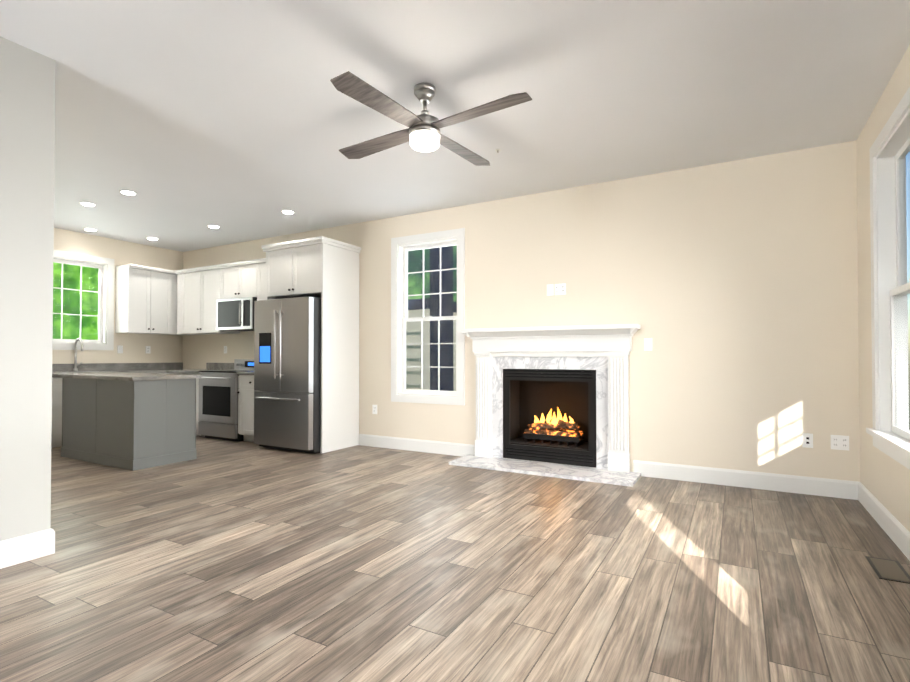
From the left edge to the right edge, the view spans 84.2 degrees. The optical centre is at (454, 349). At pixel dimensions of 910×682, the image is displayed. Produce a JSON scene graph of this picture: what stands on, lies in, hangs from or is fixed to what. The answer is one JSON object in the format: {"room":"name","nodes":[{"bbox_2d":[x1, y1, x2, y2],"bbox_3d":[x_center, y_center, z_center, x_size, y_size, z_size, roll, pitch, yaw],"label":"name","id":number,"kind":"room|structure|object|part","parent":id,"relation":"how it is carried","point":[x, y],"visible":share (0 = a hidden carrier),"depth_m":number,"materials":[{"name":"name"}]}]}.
{"room":"living room","nodes":[
{"label":"living room","id":0,"kind":"room"},
{"bbox_2d":[0,36,55,540],"bbox_3d":[-3.582,-0.281,0.733,0.150,2.820,5.000,0,-1,29],"label":"wall","id":1,"kind":"structure","parent":0,"point":[27,115],"depth_m":2.77,"materials":[{"name":"white paint"}]},
{"bbox_2d":[0,528,54,568],"bbox_3d":[-3.506,1.058,0.681,0.016,0.140,5.016,0,-1,29],"label":"baseboard","id":2,"kind":"structure","parent":1,"relation":"attached to","point":[21,549],"depth_m":2.75,"materials":[{"name":"white wood"}]},
{"bbox_2d":[52,228,182,363],"bbox_3d":[-5.412,-0.202,6.597,0.150,2.820,3.750,0,-1,29],"label":"wall","id":3,"kind":"structure","parent":0,"point":[166,348],"depth_m":7.44,"materials":[{"name":"beige paint"}]},
{"bbox_2d":[52,250,113,349],"bbox_3d":[-5.236,-0.653,6.900,0.168,1.320,0.970,0,-1,29],"label":"kitchen window","id":4,"kind":"structure","parent":3,"relation":"in","point":[105,308],"depth_m":7.11,"materials":[{"name":"white wood"}]},
{"bbox_2d":[52,362,182,369],"bbox_3d":[-5.230,0.240,6.732,0.019,0.100,3.316,0,-1,29],"label":"backsplash","id":5,"kind":"structure","parent":3,"relation":"attached to","point":[179,365],"depth_m":7.33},
{"bbox_2d":[117,345,122,352],"bbox_3d":[-4.890,-0.002,7.362,0.012,0.115,0.072,0,-1,29],"label":"outlet","id":6,"kind":"object","parent":3,"relation":"attached to","point":[119,348],"visible":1,"depth_m":7.35,"materials":[{"name":"white plastic"}]},
{"bbox_2d":[145,346,150,353],"bbox_3d":[-4.696,0.003,7.712,0.008,0.115,0.072,0,-1,29],"label":"outlet","id":7,"kind":"object","parent":3,"relation":"attached to","point":[148,349],"visible":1,"depth_m":7.71,"materials":[{"name":"white plastic"}]},
{"bbox_2d":[115,264,187,334],"bbox_3d":[-4.512,-0.722,7.661,0.380,0.968,1.015,0,-1,29],"label":"upper cabinet","id":8,"kind":"object","parent":3,"relation":"attached to","point":[146,300],"visible":0.94,"depth_m":7.37,"materials":[{"name":"white wood"}]},
{"bbox_2d":[0,435,909,681],"bbox_3d":[-2.734,1.200,2.301,9.000,0.100,8.900,0,-1,29],"label":"floor","id":9,"kind":"structure","parent":0,"point":[218,560],"depth_m":2.53,"materials":[{"name":"brown wood"}]},
{"bbox_2d":[51,378,58,447],"bbox_3d":[-5.307,0.761,5.969,0.622,0.878,0.725,0,-1,29],"label":"base cabinet","id":10,"kind":"object","parent":9,"relation":"on","point":[56,434],"depth_m":6.14,"materials":[{"name":"white wood"}]},
{"bbox_2d":[52,370,169,373],"bbox_3d":[-4.959,0.308,6.580,0.640,0.040,3.316,0,-1,29],"label":"countertop","id":11,"kind":"structure","parent":10,"relation":"on","point":[53,371],"depth_m":6.91,"materials":[{"name":"grey stone"}]},
{"bbox_2d":[59,378,61,446],"bbox_3d":[-4.912,0.770,6.676,0.622,0.878,1.015,0,-1,29],"label":"base cabinet","id":12,"kind":"object","parent":9,"relation":"on","point":[60,379],"depth_m":6.19,"materials":[{"name":"white wood"}]},
{"bbox_2d":[61,380,196,470],"bbox_3d":[-3.612,0.755,5.571,1.444,0.878,0.664,0,-1,29],"label":"kitchen island","id":13,"kind":"object","parent":9,"relation":"on","point":[130,421],"depth_m":5.23,"materials":[{"name":"grey wood"}]},
{"bbox_2d":[52,372,199,379],"bbox_3d":[-3.743,0.295,5.651,1.800,0.040,0.720,0,-1,29],"label":"island countertop","id":14,"kind":"structure","parent":13,"relation":"on","point":[95,375],"depth_m":5.35,"materials":[{"name":"grey stone"}]},
{"bbox_2d":[196,378,201,435],"bbox_3d":[-3.681,0.780,7.403,0.762,0.878,0.620,0,-1,29],"label":"base cabinet","id":15,"kind":"object","parent":9,"relation":"on","point":[197,380],"depth_m":7.00,"materials":[{"name":"white wood"}]},
{"bbox_2d":[167,367,210,373],"bbox_3d":[-3.686,0.319,7.400,0.762,0.040,0.640,0,-1,29],"label":"countertop","id":16,"kind":"structure","parent":15,"relation":"on","point":[207,368],"depth_m":7.17,"materials":[{"name":"grey stone"}]},
{"bbox_2d":[198,359,253,441],"bbox_3d":[-3.045,0.676,6.976,0.756,1.075,0.687,0,-1,29],"label":"range","id":17,"kind":"object","parent":9,"relation":"on","point":[218,405],"visible":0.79,"depth_m":6.72,"materials":[{"name":"silver metal"}]},
{"bbox_2d":[237,375,255,441],"bbox_3d":[-2.455,0.771,6.717,0.519,0.878,0.620,0,-1,29],"label":"base cabinet","id":18,"kind":"object","parent":9,"relation":"on","point":[246,390],"depth_m":6.51,"materials":[{"name":"white wood"}]},
{"bbox_2d":[237,371,253,374],"bbox_3d":[-2.460,0.310,6.715,0.519,0.040,0.640,0,-1,29],"label":"countertop","id":19,"kind":"structure","parent":18,"relation":"on","point":[242,372],"depth_m":6.50,"materials":[{"name":"grey stone"}]},
{"bbox_2d":[254,297,320,453],"bbox_3d":[-1.866,0.303,6.227,0.909,1.800,0.852,0,-1,29],"label":"refrigerator","id":20,"kind":"object","parent":9,"relation":"on","point":[287,373],"visible":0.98,"depth_m":5.84,"materials":[{"name":"silver metal"}]},
{"bbox_2d":[261,236,360,452],"bbox_3d":[-1.800,-0.046,6.319,1.015,2.500,0.695,0,-1,29],"label":"tall cabinet","id":21,"kind":"object","parent":9,"relation":"on","point":[325,269],"visible":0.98,"depth_m":6.07,"materials":[{"name":"white wood"}]},
{"bbox_2d":[449,324,640,486],"bbox_3d":[0.949,0.481,5.167,1.820,1.415,0.900,0,-1,29],"label":"fireplace","id":22,"kind":"object","parent":9,"relation":"on","point":[553,395],"visible":1,"depth_m":5.17,"materials":[{"name":"stone"}]},
{"bbox_2d":[865,556,909,583],"bbox_3d":[2.274,1.152,2.641,0.140,0.004,0.320,0,-1,29],"label":"floor vent","id":23,"kind":"object","parent":9,"relation":"in","point":[890,570],"visible":1,"depth_m":2.63,"materials":[{"name":"brown metal"}]},
{"bbox_2d":[0,0,909,251],"bbox_3d":[-2.734,-1.720,2.341,9.000,0.100,8.900,0,-1,29],"label":"ceiling","id":24,"kind":"structure","parent":0,"point":[236,121],"depth_m":3.29,"materials":[{"name":"white paint"}]},
{"bbox_2d":[79,202,96,206],"bbox_3d":[-4.095,-1.620,5.622,0.164,0.010,0.164,0,-1,29],"label":"recessed light","id":25,"kind":"object","parent":24,"relation":"in","point":[88,204],"visible":1,"depth_m":5.61,"materials":[{"name":"white"}]},
{"bbox_2d":[83,228,97,230],"bbox_3d":[-4.885,-1.605,6.750,0.164,0.010,0.164,0,-1,29],"label":"recessed light","id":26,"kind":"object","parent":24,"relation":"in","point":[89,229],"visible":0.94,"depth_m":6.72,"materials":[{"name":"white"}]},
{"bbox_2d":[119,190,137,194],"bbox_3d":[-3.388,-1.625,5.226,0.164,0.010,0.164,0,-1,29],"label":"recessed light","id":27,"kind":"object","parent":24,"relation":"in","point":[127,192],"visible":0.98,"depth_m":5.20,"materials":[{"name":"white"}]},
{"bbox_2d":[146,237,158,239],"bbox_3d":[-4.364,-1.598,7.272,0.164,0.010,0.164,0,-1,29],"label":"recessed light","id":28,"kind":"object","parent":24,"relation":"in","point":[151,238],"visible":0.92,"depth_m":7.24,"materials":[{"name":"white"}]},
{"bbox_2d":[207,225,220,228],"bbox_3d":[-3.159,-1.607,6.599,0.164,0.010,0.164,0,-1,29],"label":"recessed light","id":29,"kind":"object","parent":24,"relation":"in","point":[213,226],"visible":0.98,"depth_m":6.58,"materials":[{"name":"white"}]},
{"bbox_2d":[281,210,294,213],"bbox_3d":[-1.963,-1.616,5.930,0.164,0.010,0.164,0,-1,29],"label":"recessed light","id":30,"kind":"object","parent":24,"relation":"in","point":[287,211],"visible":1,"depth_m":5.92,"materials":[{"name":"white"}]},
{"bbox_2d":[330,71,531,165],"bbox_3d":[-0.192,-1.462,3.196,1.107,0.390,1.107,0,-1,-10],"label":"ceiling fan","id":31,"kind":"object","parent":24,"relation":"hanging from","point":[421,133],"visible":1,"depth_m":3.10,"materials":[{"name":"grey wood"}]},
{"bbox_3d":[-0.192,-1.503,3.196,0.200,0.309,0.200,0,-1,29],"label":"motor","id":32,"kind":"part","parent":31,"relation":"part of","materials":[{"name":"silver metal"}]},
{"bbox_3d":[-0.192,-1.308,3.193,0.188,0.081,0.188,0,-1,29],"label":"light globe","id":33,"kind":"part","parent":31,"relation":"part of","materials":[{"name":"white glass"}]},
{"bbox_2d":[182,140,859,481],"bbox_3d":[-0.599,-0.208,6.139,9.000,2.820,0.150,0,-1,29],"label":"wall","id":34,"kind":"structure","parent":0,"point":[730,288],"depth_m":4.56,"materials":[{"name":"beige paint"}]},
{"bbox_2d":[178,266,239,333],"bbox_3d":[-3.679,-0.711,7.588,0.923,0.944,0.330,0,-1,29],"label":"upper cabinet","id":35,"kind":"object","parent":34,"relation":"attached to","point":[201,290],"depth_m":7.45,"materials":[{"name":"white wood"}]},
{"bbox_2d":[207,363,233,369],"bbox_3d":[-2.974,0.248,7.359,2.045,0.100,0.020,0,-1,29],"label":"backsplash","id":36,"kind":"structure","parent":34,"relation":"attached to","point":[214,366],"depth_m":7.65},
{"bbox_2d":[222,262,257,298],"bbox_3d":[-2.943,-0.951,7.180,0.756,0.474,0.330,0,-1,29],"label":"upper cabinet","id":37,"kind":"object","parent":34,"relation":"attached to","point":[239,279],"depth_m":7.01,"materials":[{"name":"white wood"}]},
{"bbox_2d":[216,297,256,330],"bbox_3d":[-2.973,-0.491,7.121,0.744,0.432,0.450,0,-1,29],"label":"microwave","id":38,"kind":"object","parent":37,"relation":"attached to","point":[234,314],"visible":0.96,"depth_m":6.95,"materials":[{"name":"silver metal"}]},
{"bbox_2d":[257,258,265,300],"bbox_3d":[-2.383,-0.720,6.863,0.519,0.944,0.330,0,-1,29],"label":"upper cabinet","id":39,"kind":"object","parent":34,"relation":"attached to","point":[261,265],"depth_m":6.81,"materials":[{"name":"white wood"}]},
{"bbox_2d":[372,405,376,413],"bbox_3d":[-0.995,0.744,6.257,0.072,0.115,0.008,0,-1,29],"label":"outlet","id":40,"kind":"object","parent":34,"relation":"attached to","point":[374,409],"visible":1,"depth_m":6.26,"materials":[{"name":"white plastic"}]},
{"bbox_2d":[359,434,474,455],"bbox_3d":[-0.495,1.130,5.968,1.630,0.140,0.016,0,-1,29],"label":"baseboard","id":41,"kind":"structure","parent":34,"relation":"attached to","point":[438,447],"depth_m":5.93,"materials":[{"name":"white wood"}]},
{"bbox_2d":[391,228,464,404],"bbox_3d":[-0.297,-0.365,5.962,1.010,1.990,0.168,0,-1,29],"label":"window","id":42,"kind":"structure","parent":34,"relation":"in","point":[401,247],"depth_m":6.00,"materials":[{"name":"white wood"}]},
{"bbox_2d":[547,284,553,295],"bbox_3d":[0.978,-0.611,5.173,0.072,0.115,0.006,0,-1,29],"label":"outlet","id":43,"kind":"object","parent":34,"relation":"attached to","point":[550,289],"visible":1,"depth_m":5.17,"materials":[{"name":"white plastic"}]},
{"bbox_2d":[555,283,565,294],"bbox_3d":[1.069,-0.612,5.120,0.118,0.115,0.008,0,-1,29],"label":"outlet","id":44,"kind":"object","parent":34,"relation":"attached to","point":[560,289],"visible":1,"depth_m":5.12,"materials":[{"name":"white plastic"}]},
{"bbox_2d":[644,338,651,350],"bbox_3d":[1.801,-0.048,4.701,0.072,0.115,0.012,0,-1,29],"label":"switch","id":45,"kind":"object","parent":34,"relation":"attached to","point":[647,344],"visible":1,"depth_m":4.70,"materials":[{"name":"white plastic"}]},
{"bbox_2d":[633,460,855,499],"bbox_3d":[2.411,1.108,4.343,1.670,0.140,0.016,0,-1,29],"label":"baseboard","id":46,"kind":"structure","parent":34,"relation":"attached to","point":[845,489],"depth_m":4.28,"materials":[{"name":"white wood"}]},
{"bbox_2d":[802,433,812,447],"bbox_3d":[2.867,0.739,4.097,0.072,0.115,0.008,0,-1,29],"label":"outlet","id":47,"kind":"object","parent":34,"relation":"attached to","point":[807,440],"visible":1,"depth_m":4.10,"materials":[{"name":"white plastic"}]},
{"bbox_2d":[831,435,848,450],"bbox_3d":[3.050,0.738,3.994,0.118,0.115,0.008,0,-1,29],"label":"electrical outlet","id":48,"kind":"object","parent":34,"relation":"attached to","point":[839,442],"visible":1,"depth_m":3.99,"materials":[{"name":"white plastic"}]},
{"bbox_2d":[856,44,909,531],"bbox_3d":[1.092,-0.290,0.096,0.150,2.820,8.750,0,-1,29],"label":"wall","id":49,"kind":"structure","parent":0,"point":[884,479],"depth_m":3.61,"materials":[{"name":"beige paint"}]},
{"bbox_2d":[856,481,909,560],"bbox_3d":[1.056,1.051,0.184,0.016,0.140,8.600,0,-1,29],"label":"baseboard","id":50,"kind":"structure","parent":49,"relation":"attached to","point":[893,528],"depth_m":3.20,"materials":[{"name":"white wood"}]},
{"bbox_2d":[866,87,909,469],"bbox_3d":[2.634,-0.373,2.907,0.200,2.057,1.310,0,-1,29],"label":"window","id":51,"kind":"structure","parent":49,"relation":"in","point":[889,150],"depth_m":3.35,"materials":[{"name":"white wood"}]},
{"label":"outside","id":52,"kind":"structure","parent":0,"visible":0},
{"bbox_2d":[53,262,98,339],"bbox_3d":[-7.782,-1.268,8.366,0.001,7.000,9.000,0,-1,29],"label":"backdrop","id":53,"kind":"structure","parent":52,"point":[70,301],"depth_m":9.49,"materials":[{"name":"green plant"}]},
{"bbox_2d":[406,298,456,390],"bbox_3d":[-0.745,0.142,10.943,1.750,2.250,1.800,0,-1,29],"label":"shed","id":54,"kind":"object","parent":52,"point":[417,330],"depth_m":10.02,"materials":[{"name":"siding"},{"name":"roof shingles"}]},
{"bbox_2d":[408,245,456,301],"bbox_3d":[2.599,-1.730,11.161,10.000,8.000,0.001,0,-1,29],"label":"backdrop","id":55,"kind":"structure","parent":52,"point":[419,285],"depth_m":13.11,"materials":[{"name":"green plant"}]},
{"bbox_2d":[430,246,453,390],"bbox_3d":[-0.233,-2.166,8.540,0.450,7.204,0.450,0,-1,29],"label":"trunk","id":56,"kind":"object","parent":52,"point":[447,264],"depth_m":8.34,"materials":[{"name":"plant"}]}
]}

